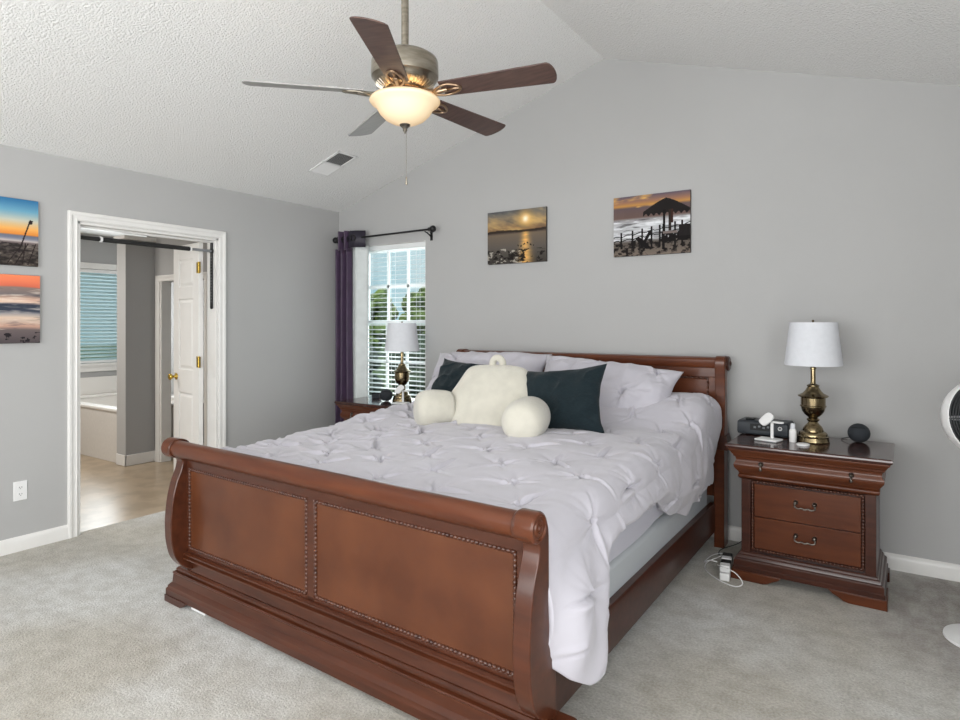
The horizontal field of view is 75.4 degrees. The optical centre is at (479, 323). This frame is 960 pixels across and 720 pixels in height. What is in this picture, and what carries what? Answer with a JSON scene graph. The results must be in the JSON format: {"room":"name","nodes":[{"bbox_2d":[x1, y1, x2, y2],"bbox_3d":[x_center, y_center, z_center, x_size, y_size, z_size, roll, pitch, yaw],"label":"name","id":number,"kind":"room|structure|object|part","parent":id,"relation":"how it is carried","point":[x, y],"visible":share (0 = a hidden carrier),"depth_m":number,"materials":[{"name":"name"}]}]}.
{"room":"bedroom","nodes":[
{"label":"bedroom","id":0,"kind":"room"},
{"bbox_2d":[80,233,116,393],"bbox_3d":[-5.452,0.150,6.331,0.100,2.440,3.870,0,0,34],"label":"wall","id":1,"kind":"structure","parent":0,"point":[91,251],"depth_m":7.50,"materials":[{"name":"grey paint"}]},
{"bbox_2d":[80,262,116,371],"bbox_3d":[-4.614,-0.080,7.508,0.105,1.300,0.940,0,0,34],"label":"window","id":2,"kind":"structure","parent":1,"relation":"in","point":[109,366],"depth_m":7.47,"materials":[{"name":"paint"}]},
{"bbox_2d":[80,268,116,362],"bbox_3d":[-4.622,-0.096,7.514,0.045,1.123,0.740,0,0,34],"label":"blind","id":3,"kind":"object","parent":2,"relation":"attached to","point":[91,272],"visible":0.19,"depth_m":7.51,"materials":[{"name":"white plastic"}]},
{"bbox_3d":[-4.623,0.453,7.515,0.042,0.026,0.740,0,0,34],"label":"rail","id":4,"kind":"part","parent":3,"relation":"part of","materials":[{"name":"white plastic"}]},
{"bbox_2d":[80,228,146,236],"bbox_3d":[-3.977,-1.120,5.406,3.580,0.100,3.970,0,0,34],"label":"ceiling","id":5,"kind":"structure","parent":0,"point":[82,231],"depth_m":7.34,"materials":[{"name":"paint"}]},
{"bbox_2d":[118,239,154,454],"bbox_3d":[-3.368,0.275,6.183,0.150,2.190,0.380,0,0,34],"label":"wall","id":6,"kind":"structure","parent":0,"point":[140,260],"depth_m":6.10,"materials":[{"name":"grey paint"}]},
{"bbox_2d":[117,239,125,454],"bbox_3d":[-3.478,0.220,6.025,0.166,2.080,0.006,0,0,34],"label":"trim","id":7,"kind":"structure","parent":6,"relation":"attached to","point":[121,248],"depth_m":6.02,"materials":[{"name":"paint"}]},
{"bbox_2d":[114,235,155,241],"bbox_3d":[-3.376,-0.838,6.170,0.210,0.035,0.410,0,0,34],"label":"trim","id":8,"kind":"structure","parent":6,"relation":"attached to","point":[120,236],"depth_m":6.04,"materials":[{"name":"paint"}]},
{"bbox_2d":[116,451,154,466],"bbox_3d":[-3.388,1.317,6.128,0.178,0.105,0.311,0,0,39],"label":"baseboard","id":9,"kind":"structure","parent":6,"relation":"attached to","point":[139,458],"depth_m":6.05,"materials":[{"name":"paint"}]},
{"bbox_2d":[0,144,338,540],"bbox_3d":[-3.139,0.153,3.330,0.120,2.434,6.290,0,0,34],"label":"wall","id":10,"kind":"structure","parent":0,"point":[280,255],"depth_m":4.73,"materials":[{"name":"paint"}]},
{"bbox_2d":[0,196,37,266],"bbox_3d":[-2.868,-0.552,3.609,0.021,0.402,0.520,0,0,34],"label":"print","id":11,"kind":"object","parent":10,"relation":"attached to","point":[18,217],"visible":1,"depth_m":3.73,"materials":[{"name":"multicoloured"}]},
{"bbox_2d":[0,274,39,343],"bbox_3d":[-2.863,-0.090,3.616,0.021,0.412,0.520,0,0,34],"label":"print","id":12,"kind":"object","parent":10,"relation":"attached to","point":[19,294],"visible":1,"depth_m":3.74,"materials":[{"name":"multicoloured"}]},
{"bbox_2d":[13,480,26,501],"bbox_3d":[-2.777,1.008,3.754,0.011,0.116,0.072,0,0,34],"label":"wall outlet","id":13,"kind":"object","parent":10,"relation":"attached to","point":[20,487],"visible":1,"depth_m":3.75,"materials":[{"name":"white plastic"}]},
{"bbox_2d":[0,525,67,555],"bbox_3d":[-3.698,1.326,2.372,0.016,0.088,3.835,0,0,34],"label":"baseboard","id":14,"kind":"structure","parent":10,"relation":"attached to","point":[36,539],"depth_m":3.80,"materials":[{"name":"paint"}]},
{"bbox_2d":[67,210,225,538],"bbox_3d":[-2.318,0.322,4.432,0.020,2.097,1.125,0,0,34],"label":"trim","id":15,"kind":"structure","parent":10,"relation":"attached to","point":[73,217],"depth_m":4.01,"materials":[{"name":"paint"}]},
{"bbox_2d":[80,235,213,308],"bbox_3d":[-2.368,-0.377,4.466,0.044,0.519,0.968,0,0,34],"label":"bar","id":16,"kind":"object","parent":10,"relation":"attached to","point":[100,239],"visible":0.66,"depth_m":4.53,"materials":[{"name":"grey"}]},
{"bbox_2d":[168,242,202,469],"bbox_3d":[-2.353,0.358,5.024,0.519,2.000,0.167,0,0,42],"label":"bathroom door","id":17,"kind":"structure","parent":10,"relation":"in","point":[188,265],"depth_m":5.00,"materials":[{"name":"paint"}]},
{"bbox_3d":[-2.502,0.433,5.157,0.056,0.056,0.167,0,0,42],"label":"door knob","id":18,"kind":"part","parent":17,"relation":"part of","materials":[{"name":"gold metal"}]},
{"bbox_3d":[-2.373,-0.412,5.035,0.265,0.220,0.023,0,0,42],"label":"door panel","id":19,"kind":"part","parent":17,"relation":"part of","materials":[{"name":"paint"}]},
{"bbox_3d":[-2.373,0.083,5.035,0.265,0.570,0.023,0,0,42],"label":"door panel","id":20,"kind":"part","parent":17,"relation":"part of","materials":[{"name":"paint"}]},
{"bbox_3d":[-2.373,0.853,5.035,0.265,0.590,0.023,0,0,42],"label":"door panel","id":21,"kind":"part","parent":17,"relation":"part of","materials":[{"name":"paint"}]},
{"bbox_2d":[147,236,206,281],"bbox_3d":[-2.608,0.150,5.844,1.790,2.440,0.100,0,0,34],"label":"wall","id":22,"kind":"structure","parent":0,"point":[164,258],"depth_m":6.09,"materials":[{"name":"grey paint"}]},
{"bbox_2d":[155,272,206,461],"bbox_3d":[-2.834,0.445,5.983,0.880,1.850,0.120,0,0,34],"label":"trim","id":23,"kind":"structure","parent":22,"relation":"attached to","point":[162,289],"depth_m":6.16,"materials":[{"name":"paint"}]},
{"bbox_2d":[0,0,959,211],"bbox_3d":[-0.811,-1.512,1.847,5.640,1.000,6.410,0,0,34],"label":"ceiling","id":24,"kind":"structure","parent":0,"point":[153,87],"depth_m":3.58,"materials":[{"name":"white paint"}]},
{"bbox_2d":[308,151,357,176],"bbox_3d":[-1.172,-1.270,4.934,0.355,0.117,0.204,0,0,34],"label":"ceiling vent","id":25,"kind":"object","parent":24,"relation":"in","point":[339,159],"visible":1,"depth_m":4.93,"materials":[{"name":"white plastic"}]},
{"bbox_2d":[242,0,556,184],"bbox_3d":[-0.282,-1.250,2.691,1.252,1.304,1.254,0,0,34],"label":"ceiling fan","id":26,"kind":"object","parent":24,"relation":"hanging from","point":[405,75],"visible":1,"depth_m":2.57,"materials":[{"name":"brown wood"}]},
{"bbox_3d":[-0.735,-0.990,2.593,0.490,0.035,0.129,0,0,-11],"label":"blade","id":27,"kind":"part","parent":26,"relation":"part of","materials":[{"name":"wood"}]},
{"bbox_3d":[-0.522,-0.990,3.045,0.129,0.035,0.490,0,0,-28],"label":"blade","id":28,"kind":"part","parent":26,"relation":"part of","materials":[{"name":"wood"}]},
{"bbox_3d":[-0.351,-0.990,2.256,0.129,0.035,0.490,0,0,4],"label":"blade","id":29,"kind":"part","parent":26,"relation":"part of","materials":[{"name":"brown wood"}]},
{"bbox_3d":[-0.323,-0.914,2.675,0.304,0.115,0.304,0,0,34],"label":"lamp shade","id":30,"kind":"part","parent":26,"relation":"part of","materials":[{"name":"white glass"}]},
{"bbox_3d":[-0.318,-0.713,2.676,0.011,0.230,0.011,0,0,34],"label":"pull chain","id":31,"kind":"part","parent":26,"relation":"part of","materials":[{"name":"silver metal"}]},
{"bbox_3d":[-0.060,-0.990,3.003,0.129,0.035,0.490,0,0,39],"label":"blade","id":32,"kind":"part","parent":26,"relation":"part of","materials":[{"name":"brown wood"}]},
{"bbox_3d":[0.070,-0.990,2.527,0.490,0.035,0.129,0,0,21],"label":"blade","id":33,"kind":"part","parent":26,"relation":"part of","materials":[{"name":"brown wood"}]},
{"bbox_2d":[0,443,959,719],"bbox_3d":[-2.299,1.420,2.841,9.220,0.100,6.410,0,0,34],"label":"floor","id":34,"kind":"structure","parent":0,"point":[88,629],"depth_m":2.61,"materials":[{"name":"carpet"}]},
{"bbox_2d":[80,375,203,462],"bbox_3d":[-3.942,1.002,6.982,1.683,0.735,1.070,0,0,34],"label":"bathtub","id":35,"kind":"object","parent":34,"relation":"on","point":[98,412],"visible":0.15,"depth_m":6.45,"materials":[{"name":"white ceramic"}]},
{"bbox_3d":[-4.634,0.738,7.444,0.018,0.205,1.070,0,0,34],"label":"splash panel","id":36,"kind":"part","parent":35,"relation":"part of","materials":[{"name":"white plastic"}]},
{"bbox_2d":[80,395,173,436],"bbox_3d":[-3.945,1.055,6.966,1.480,0.410,0.840,0,0,34],"label":"basin","id":37,"kind":"object","parent":35,"relation":"in","point":[102,400],"depth_m":7.33,"materials":[{"name":"white ceramic"}]},
{"bbox_2d":[334,396,414,420],"bbox_3d":[-0.760,1.006,5.198,0.754,0.727,0.520,0,0,34],"label":"nightstand","id":38,"kind":"object","parent":34,"relation":"on","point":[350,408],"visible":0.02,"depth_m":5.11,"materials":[{"name":"brown wood"}]},
{"bbox_3d":[-0.752,0.759,5.211,0.686,0.089,0.489,0,0,34],"label":"drawer","id":39,"kind":"part","parent":38,"relation":"part of","materials":[{"name":"brown wood"}]},
{"bbox_3d":[-0.757,0.693,5.202,0.732,0.045,0.510,0,0,34],"label":"cornice","id":40,"kind":"part","parent":38,"relation":"part of","materials":[{"name":"brown wood"}]},
{"bbox_2d":[372,392,379,397],"bbox_3d":[-0.897,0.620,5.398,0.082,0.047,0.042,0,0,29],"label":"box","id":41,"kind":"object","parent":38,"relation":"on","point":[374,394],"visible":0.71,"depth_m":5.38,"materials":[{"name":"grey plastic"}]},
{"bbox_2d":[380,389,392,400],"bbox_3d":[-0.792,0.592,5.201,0.108,0.100,0.162,0,0,-24],"label":"smart speaker","id":42,"kind":"object","parent":38,"relation":"on","point":[386,394],"visible":1,"depth_m":5.14},
{"bbox_2d":[392,385,409,404],"bbox_3d":[-0.627,0.566,4.987,0.137,0.153,0.094,0,0,14],"label":"charging stand","id":43,"kind":"object","parent":38,"relation":"on","point":[399,389],"visible":0.94,"depth_m":4.98,"materials":[{"name":"white plastic"}]},
{"bbox_2d":[385,322,418,401],"bbox_3d":[-0.648,0.310,5.159,0.286,0.666,0.286,0,0,34],"label":"table lamp","id":44,"kind":"object","parent":38,"relation":"on","point":[401,337],"visible":0.85,"depth_m":5.07,"materials":[{"name":"white fabric"}]},
{"bbox_3d":[-0.648,0.108,5.159,0.286,0.234,0.286,0,0,34],"label":"lamp shade","id":45,"kind":"part","parent":44,"relation":"part of","materials":[{"name":"fabric"}]},
{"bbox_2d":[161,349,731,719],"bbox_3d":[0.062,0.784,3.401,2.344,1.172,2.645,0,0,34],"label":"sleigh bed","id":46,"kind":"object","parent":34,"relation":"on","point":[428,605],"visible":0.66,"depth_m":2.31,"materials":[{"name":"brown wood"}]},
{"bbox_3d":[-1.438,0.959,3.004,0.060,0.822,0.170,0,0,36],"label":"post","id":47,"kind":"part","parent":46,"relation":"part of","materials":[{"name":"brown wood"}]},
{"bbox_3d":[-1.037,0.886,2.737,0.868,0.380,0.016,0,0,36],"label":"panel","id":48,"kind":"part","parent":46,"relation":"part of","materials":[{"name":"brown wood"}]},
{"bbox_3d":[-0.653,0.605,2.408,1.970,0.101,0.105,0,0,36],"label":"rail","id":49,"kind":"part","parent":46,"relation":"part of","materials":[{"name":"brown wood"}]},
{"bbox_3d":[-0.629,1.114,2.441,1.940,0.040,0.060,0,0,36],"label":"ledge moulding","id":50,"kind":"part","parent":46,"relation":"part of","materials":[{"name":"brown wood"}]},
{"bbox_3d":[-0.622,0.873,2.451,1.930,0.495,0.045,0,0,36],"label":"footboard","id":51,"kind":"part","parent":46,"relation":"part of","materials":[{"name":"brown wood"}]},
{"bbox_3d":[-0.264,0.886,2.180,0.934,0.380,0.016,0,0,36],"label":"panel","id":52,"kind":"part","parent":46,"relation":"part of","materials":[{"name":"brown wood"}]},
{"bbox_3d":[0.161,0.959,1.853,0.060,0.822,0.170,0,0,36],"label":"post","id":53,"kind":"part","parent":46,"relation":"part of","materials":[{"name":"brown wood"}]},
{"bbox_3d":[0.687,0.246,4.412,1.970,0.080,0.111,0,0,34],"label":"rail","id":54,"kind":"part","parent":46,"relation":"part of","materials":[{"name":"brown wood"}]},
{"bbox_3d":[0.669,0.607,4.385,1.814,0.526,0.010,0,0,34],"label":"panel","id":55,"kind":"part","parent":46,"relation":"part of","materials":[{"name":"brown wood"}]},
{"bbox_3d":[0.675,0.665,4.394,1.930,0.810,0.044,0,0,34],"label":"headboard","id":56,"kind":"part","parent":46,"relation":"part of","materials":[{"name":"brown wood"}]},
{"bbox_3d":[0.820,1.188,2.913,0.037,0.173,2.225,0,0,34],"label":"rail","id":57,"kind":"part","parent":46,"relation":"part of","materials":[{"name":"brown wood"}]},
{"bbox_3d":[1.501,0.784,3.858,0.060,1.172,0.143,0,0,34],"label":"post","id":58,"kind":"part","parent":46,"relation":"part of","materials":[{"name":"brown wood"}]},
{"bbox_3d":[0.006,1.183,3.393,1.840,0.024,1.930,0,0,34],"label":"support slats","id":59,"kind":"object","parent":46,"relation":"attached to","visible":0},
{"bbox_2d":[609,489,706,597],"bbox_3d":[0.034,1.070,3.435,1.850,0.200,2.150,0,0,34],"label":"box spring","id":60,"kind":"object","parent":59,"relation":"on","point":[663,529],"visible":0.02,"depth_m":2.89,"materials":[{"name":"grey fabric"}]},
{"bbox_2d":[609,504,663,561],"bbox_3d":[0.033,0.817,3.432,1.902,0.306,2.195,0,0,34],"label":"mattress","id":61,"kind":"object","parent":60,"relation":"on","point":[633,531],"visible":0.02,"depth_m":2.68,"materials":[{"name":"grey fabric"}]},
{"bbox_2d":[219,392,721,684],"bbox_3d":[0.019,0.777,3.357,2.166,0.724,2.278,0,0,34],"label":"comforter","id":62,"kind":"object","parent":61,"relation":"on","point":[588,486],"visible":0.73,"depth_m":2.69,"materials":[{"name":"fabric"}]},
{"bbox_2d":[431,358,484,391],"bbox_3d":[-0.141,0.421,4.183,0.500,0.357,0.259,0,0,44],"label":"throw pillow","id":63,"kind":"object","parent":62,"relation":"on","point":[450,374],"visible":0.38,"depth_m":4.18,"materials":[{"name":"green fabric"}]},
{"bbox_2d":[413,355,550,437],"bbox_3d":[0.063,0.397,3.523,0.936,0.429,0.524,0,0,42],"label":"pillow","id":64,"kind":"object","parent":62,"relation":"on","point":[491,394],"visible":0.91,"depth_m":3.54,"materials":[{"name":"white fabric"}]},
{"bbox_3d":[-0.271,0.499,3.654,0.231,0.225,0.236,0,0,-16],"label":"arm","id":65,"kind":"part","parent":64,"relation":"part of"},
{"bbox_3d":[0.246,0.499,3.264,0.236,0.225,0.381,0,0,15],"label":"arm","id":66,"kind":"part","parent":64,"relation":"part of"},
{"bbox_2d":[426,351,551,389],"bbox_3d":[0.024,0.386,4.436,0.993,0.384,0.345,0,0,35],"label":"sham pillow","id":67,"kind":"object","parent":62,"relation":"on","point":[530,362],"visible":0.28,"depth_m":4.35,"materials":[{"name":"fabric"}]},
{"bbox_2d":[526,364,606,432],"bbox_3d":[0.444,0.427,3.462,0.575,0.420,0.229,0,0,30],"label":"throw pillow","id":68,"kind":"object","parent":62,"relation":"on","point":[572,397],"visible":0.73,"depth_m":3.37,"materials":[{"name":"green fabric"}]},
{"bbox_2d":[544,355,683,408],"bbox_3d":[0.765,0.414,3.898,0.947,0.410,0.351,0,0,31],"label":"sham pillow","id":69,"kind":"object","parent":62,"relation":"on","point":[623,385],"visible":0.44,"depth_m":3.73,"materials":[{"name":"fabric"}]},
{"bbox_2d":[704,553,722,562],"bbox_3d":[1.353,1.336,3.567,0.105,0.058,0.293,0,0,37],"label":"charging cable","id":70,"kind":"object","parent":34,"relation":"on","point":[716,553],"visible":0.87,"depth_m":3.60,"materials":[{"name":"white plastic"}]},
{"bbox_2d":[705,556,742,586],"bbox_3d":[1.319,1.331,3.404,0.144,0.077,0.362,0,0,7],"label":"charging cable","id":71,"kind":"object","parent":34,"relation":"on","point":[719,556],"visible":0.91,"depth_m":3.29,"materials":[{"name":"white plastic"}]},
{"bbox_2d":[720,560,732,581],"bbox_3d":[1.367,1.349,3.441,0.050,0.041,0.300,0,0,26],"label":"power strip","id":72,"kind":"object","parent":34,"relation":"on","point":[724,576],"visible":0.42,"depth_m":3.31,"materials":[{"name":"white plastic"}]},
{"bbox_2d":[719,562,730,572],"bbox_3d":[1.315,1.310,3.340,0.057,0.038,0.048,0,0,26],"label":"plug adapter","id":73,"kind":"object","parent":72,"relation":"attached to","point":[726,565],"visible":0.97,"depth_m":3.32,"materials":[{"name":"white plastic"}]},
{"bbox_2d":[721,559,730,563],"bbox_3d":[1.339,1.310,3.389,0.057,0.038,0.048,0,0,26],"label":"plug adapter","id":74,"kind":"object","parent":72,"relation":"attached to","point":[722,560],"visible":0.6,"depth_m":3.38,"materials":[{"name":"black plastic"}]},
{"bbox_2d":[721,555,731,564],"bbox_3d":[1.363,1.310,3.439,0.057,0.038,0.048,0,0,26],"label":"plug adapter","id":75,"kind":"object","parent":72,"relation":"attached to","point":[723,556],"visible":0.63,"depth_m":3.43,"materials":[{"name":"white plastic"}]},
{"bbox_2d":[721,552,732,559],"bbox_3d":[1.387,1.310,3.488,0.057,0.038,0.048,0,0,26],"label":"plug adapter","id":76,"kind":"object","parent":72,"relation":"attached to","point":[724,553],"visible":0.57,"depth_m":3.48,"materials":[{"name":"black plastic"}]},
{"bbox_2d":[725,433,894,611],"bbox_3d":[1.781,1.006,3.350,0.754,0.727,0.520,0,0,35],"label":"nightstand","id":77,"kind":"object","parent":34,"relation":"on","point":[810,515],"visible":0.99,"depth_m":3.17,"materials":[{"name":"brown wood"}]},
{"bbox_2d":[737,417,793,437],"bbox_3d":[1.664,0.597,3.623,0.274,0.092,0.156,0,0,38],"label":"clock radio","id":78,"kind":"object","parent":77,"relation":"on","point":[746,425],"visible":0.68,"depth_m":3.58,"materials":[{"name":"grey plastic"}]},
{"bbox_2d":[754,412,783,442],"bbox_3d":[1.595,0.566,3.412,0.094,0.153,0.137,0,0,-42],"label":"charging stand","id":79,"kind":"object","parent":77,"relation":"on","point":[767,418],"visible":1,"depth_m":3.42,"materials":[{"name":"grey plastic"}]},
{"bbox_3d":[1.611,0.585,3.425,0.012,0.093,0.016,0,0,-42],"label":"stem","id":80,"kind":"part","parent":79,"relation":"part of","materials":[{"name":"white plastic"}]},
{"bbox_2d":[789,423,796,441],"bbox_3d":[1.707,0.593,3.388,0.037,0.101,0.037,0,0,34],"label":"pump bottle","id":81,"kind":"object","parent":77,"relation":"on","point":[792,432],"visible":1,"depth_m":3.38,"materials":[{"name":"white plastic"}]},
{"bbox_2d":[796,442,809,446],"bbox_3d":[1.710,0.638,3.289,0.066,0.010,0.066,0,0,34],"label":"case","id":82,"kind":"object","parent":77,"relation":"on","point":[799,443],"visible":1,"depth_m":3.27,"materials":[{"name":"white plastic"}]},
{"bbox_3d":[1.662,0.932,3.178,0.107,0.042,0.031,0,0,35],"label":"handle","id":83,"kind":"part","parent":77,"relation":"part of","materials":[{"name":"grey metal"}]},
{"bbox_3d":[1.662,1.105,3.178,0.107,0.042,0.031,0,0,35],"label":"handle","id":84,"kind":"part","parent":77,"relation":"part of","materials":[{"name":"grey metal"}]},
{"bbox_3d":[1.677,0.942,3.199,0.488,0.172,0.021,0,0,35],"label":"drawer","id":85,"kind":"part","parent":77,"relation":"part of","materials":[{"name":"brown wood"}]},
{"bbox_3d":[1.677,1.115,3.199,0.488,0.166,0.021,0,0,35],"label":"drawer","id":86,"kind":"part","parent":77,"relation":"part of","materials":[{"name":"brown wood"}]},
{"bbox_3d":[1.784,0.693,3.354,0.732,0.045,0.510,0,0,35],"label":"cornice","id":87,"kind":"part","parent":77,"relation":"part of","materials":[{"name":"brown wood"}]},
{"bbox_3d":[1.790,0.759,3.363,0.686,0.089,0.489,0,0,35],"label":"drawer","id":88,"kind":"part","parent":77,"relation":"part of","materials":[{"name":"brown wood"}]},
{"bbox_3d":[1.795,0.820,3.370,0.648,0.031,0.472,0,0,35],"label":"bead moulding","id":89,"kind":"part","parent":77,"relation":"part of","materials":[{"name":"brown wood"}]},
{"bbox_3d":[1.789,1.273,3.362,0.692,0.098,0.492,0,0,35],"label":"moulding","id":90,"kind":"part","parent":77,"relation":"part of","materials":[{"name":"brown wood"}]},
{"bbox_2d":[784,320,842,443],"bbox_3d":[1.821,0.310,3.395,0.286,0.666,0.286,0,0,34],"label":"table lamp","id":91,"kind":"object","parent":77,"relation":"on","point":[812,344],"visible":1,"depth_m":3.32,"materials":[{"name":"white fabric"}]},
{"bbox_3d":[1.821,0.108,3.395,0.286,0.234,0.286,0,0,34],"label":"lamp shade","id":92,"kind":"part","parent":91,"relation":"part of","materials":[{"name":"fabric"}]},
{"bbox_3d":[1.815,0.753,3.038,0.023,0.046,0.028,0,0,35],"label":"drop pull","id":93,"kind":"part","parent":77,"relation":"part of","materials":[{"name":"grey metal"}]},
{"bbox_2d":[841,423,870,441],"bbox_3d":[2.051,0.592,3.404,0.108,0.100,0.162,0,0,-24],"label":"smart speaker","id":94,"kind":"object","parent":77,"relation":"on","point":[857,432],"visible":1,"depth_m":3.35},
{"bbox_2d":[940,384,959,647],"bbox_3d":[2.166,0.805,2.666,0.310,1.131,0.300,0,0,34],"label":"pedestal fan","id":95,"kind":"object","parent":34,"relation":"on","point":[950,407],"visible":1,"depth_m":2.67,"materials":[{"name":"white plastic"}]},
{"bbox_2d":[949,390,959,440],"bbox_3d":[2.167,0.403,2.648,0.321,0.318,0.065,0,0,-3],"label":"grille","id":96,"kind":"object","parent":95,"relation":"attached to","point":[954,395],"depth_m":2.67,"materials":[{"name":"grey plastic"}]},
{"bbox_3d":[2.089,0.480,2.669,0.144,0.141,0.033,0,0,-13],"label":"blade","id":97,"kind":"part","parent":95,"relation":"part of","materials":[{"name":"grey plastic"}]},
{"bbox_3d":[2.089,0.336,2.701,0.144,0.141,0.033,0,0,13],"label":"blade","id":98,"kind":"part","parent":95,"relation":"part of","materials":[{"name":"grey plastic"}]},
{"bbox_2d":[171,59,959,564],"bbox_3d":[-0.510,-0.261,5.428,9.120,3.262,0.120,0,0,34],"label":"wall","id":99,"kind":"structure","parent":0,"point":[818,198],"depth_m":3.91,"materials":[{"name":"paint"}]},
{"bbox_2d":[333,225,435,243],"bbox_3d":[-0.853,-0.765,5.509,1.208,0.110,0.122,0,0,34],"label":"curtain rod","id":100,"kind":"object","parent":99,"relation":"attached to","point":[432,228],"visible":0.94,"depth_m":5.30,"materials":[{"name":"black metal"}]},
{"bbox_2d":[335,230,367,423],"bbox_3d":[-1.188,0.242,5.689,0.420,2.195,0.092,0,0,34],"label":"curtain","id":101,"kind":"object","parent":100,"relation":"hanging from","point":[351,280],"visible":0.82,"depth_m":5.68,"materials":[{"name":"purple fabric"}]},
{"bbox_3d":[-1.265,0.325,5.746,0.232,2.030,0.084,0,0,34],"label":"panel","id":102,"kind":"part","parent":101,"relation":"part of","materials":[{"name":"purple fabric"}]},
{"bbox_3d":[-0.875,-0.786,5.486,1.110,0.026,0.016,0,0,34],"label":"rod","id":103,"kind":"part","parent":100,"relation":"part of","materials":[{"name":"black metal"}]},
{"bbox_2d":[368,240,425,394],"bbox_3d":[-0.773,0.027,5.583,0.852,1.490,0.155,0,0,34],"label":"window","id":104,"kind":"structure","parent":99,"relation":"in","point":[408,286],"depth_m":5.64,"materials":[{"name":"white plastic"}]},
{"bbox_2d":[368,241,424,395],"bbox_3d":[-0.777,0.016,5.576,0.776,1.456,0.055,0,0,34],"label":"window blind","id":105,"kind":"object","parent":104,"relation":"attached to","point":[412,245],"visible":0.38,"depth_m":5.55,"materials":[{"name":"white plastic"}]},
{"bbox_3d":[-0.777,0.026,5.576,0.002,1.408,0.054,0,0,34],"label":"ladder cord","id":106,"kind":"part","parent":105,"relation":"part of","materials":[{"name":"white fabric"}]},
{"bbox_3d":[-0.739,-0.343,5.633,0.768,0.695,0.020,0,0,34],"label":"sash","id":107,"kind":"part","parent":104,"relation":"part of","materials":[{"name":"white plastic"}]},
{"bbox_3d":[-0.749,0.343,5.618,0.768,0.755,0.020,0,0,34],"label":"sash","id":108,"kind":"part","parent":104,"relation":"part of","materials":[{"name":"white plastic"}]},
{"bbox_2d":[488,206,546,264],"bbox_3d":[0.284,-0.677,4.813,0.525,0.412,0.021,0,0,34],"label":"print","id":109,"kind":"object","parent":99,"relation":"attached to","point":[514,236],"visible":1,"depth_m":4.80,"materials":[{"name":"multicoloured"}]},
{"bbox_2d":[614,189,690,256],"bbox_3d":[1.164,-0.676,4.225,0.530,0.414,0.021,0,0,34],"label":"print","id":110,"kind":"object","parent":99,"relation":"attached to","point":[657,223],"visible":1,"depth_m":4.21,"materials":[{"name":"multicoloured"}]},
{"bbox_2d":[711,525,959,581],"bbox_3d":[0.899,1.326,4.405,5.400,0.088,0.016,0,0,34],"label":"baseboard","id":111,"kind":"structure","parent":99,"relation":"attached to","point":[903,563],"depth_m":3.40,"materials":[{"name":"paint"}]},
{"label":"outside","id":112,"kind":"structure","parent":0,"visible":0},
{"bbox_2d":[80,342,393,395],"bbox_3d":[12.328,2.120,36.449,100.000,0.300,65.690,0,0,34],"label":"ground","id":113,"kind":"structure","parent":112,"point":[383,345],"depth_m":36.52,"materials":[{"name":"green plant"}]},
{"bbox_2d":[369,344,383,394],"bbox_3d":[-3.520,1.119,16.005,1.816,1.961,1.965,0,0,12],"label":"bush","id":114,"kind":"object","parent":113,"relation":"on","point":[370,345],"visible":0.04,"depth_m":16.02,"materials":[{"name":"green plant"}]},
{"bbox_2d":[369,288,398,352],"bbox_3d":[-6.552,-0.145,38.893,3.135,4.243,3.249,0,0,34],"label":"tree","id":115,"kind":"object","parent":113,"relation":"on","point":[378,294],"visible":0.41,"depth_m":38.14,"materials":[{"name":"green plant"}]},
{"bbox_2d":[389,335,424,397],"bbox_3d":[-1.356,1.258,16.020,1.904,1.921,1.897,0,0,34],"label":"bush","id":116,"kind":"object","parent":113,"relation":"on","point":[419,336],"visible":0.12,"depth_m":15.53,"materials":[{"name":"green plant"}]},
{"bbox_2d":[399,288,424,333],"bbox_3d":[-3.401,-0.248,38.977,2.896,4.448,2.960,0,0,34],"label":"tree","id":117,"kind":"object","parent":113,"relation":"on","point":[418,296],"visible":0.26,"depth_m":38.14,"materials":[{"name":"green plant"}]}
]}

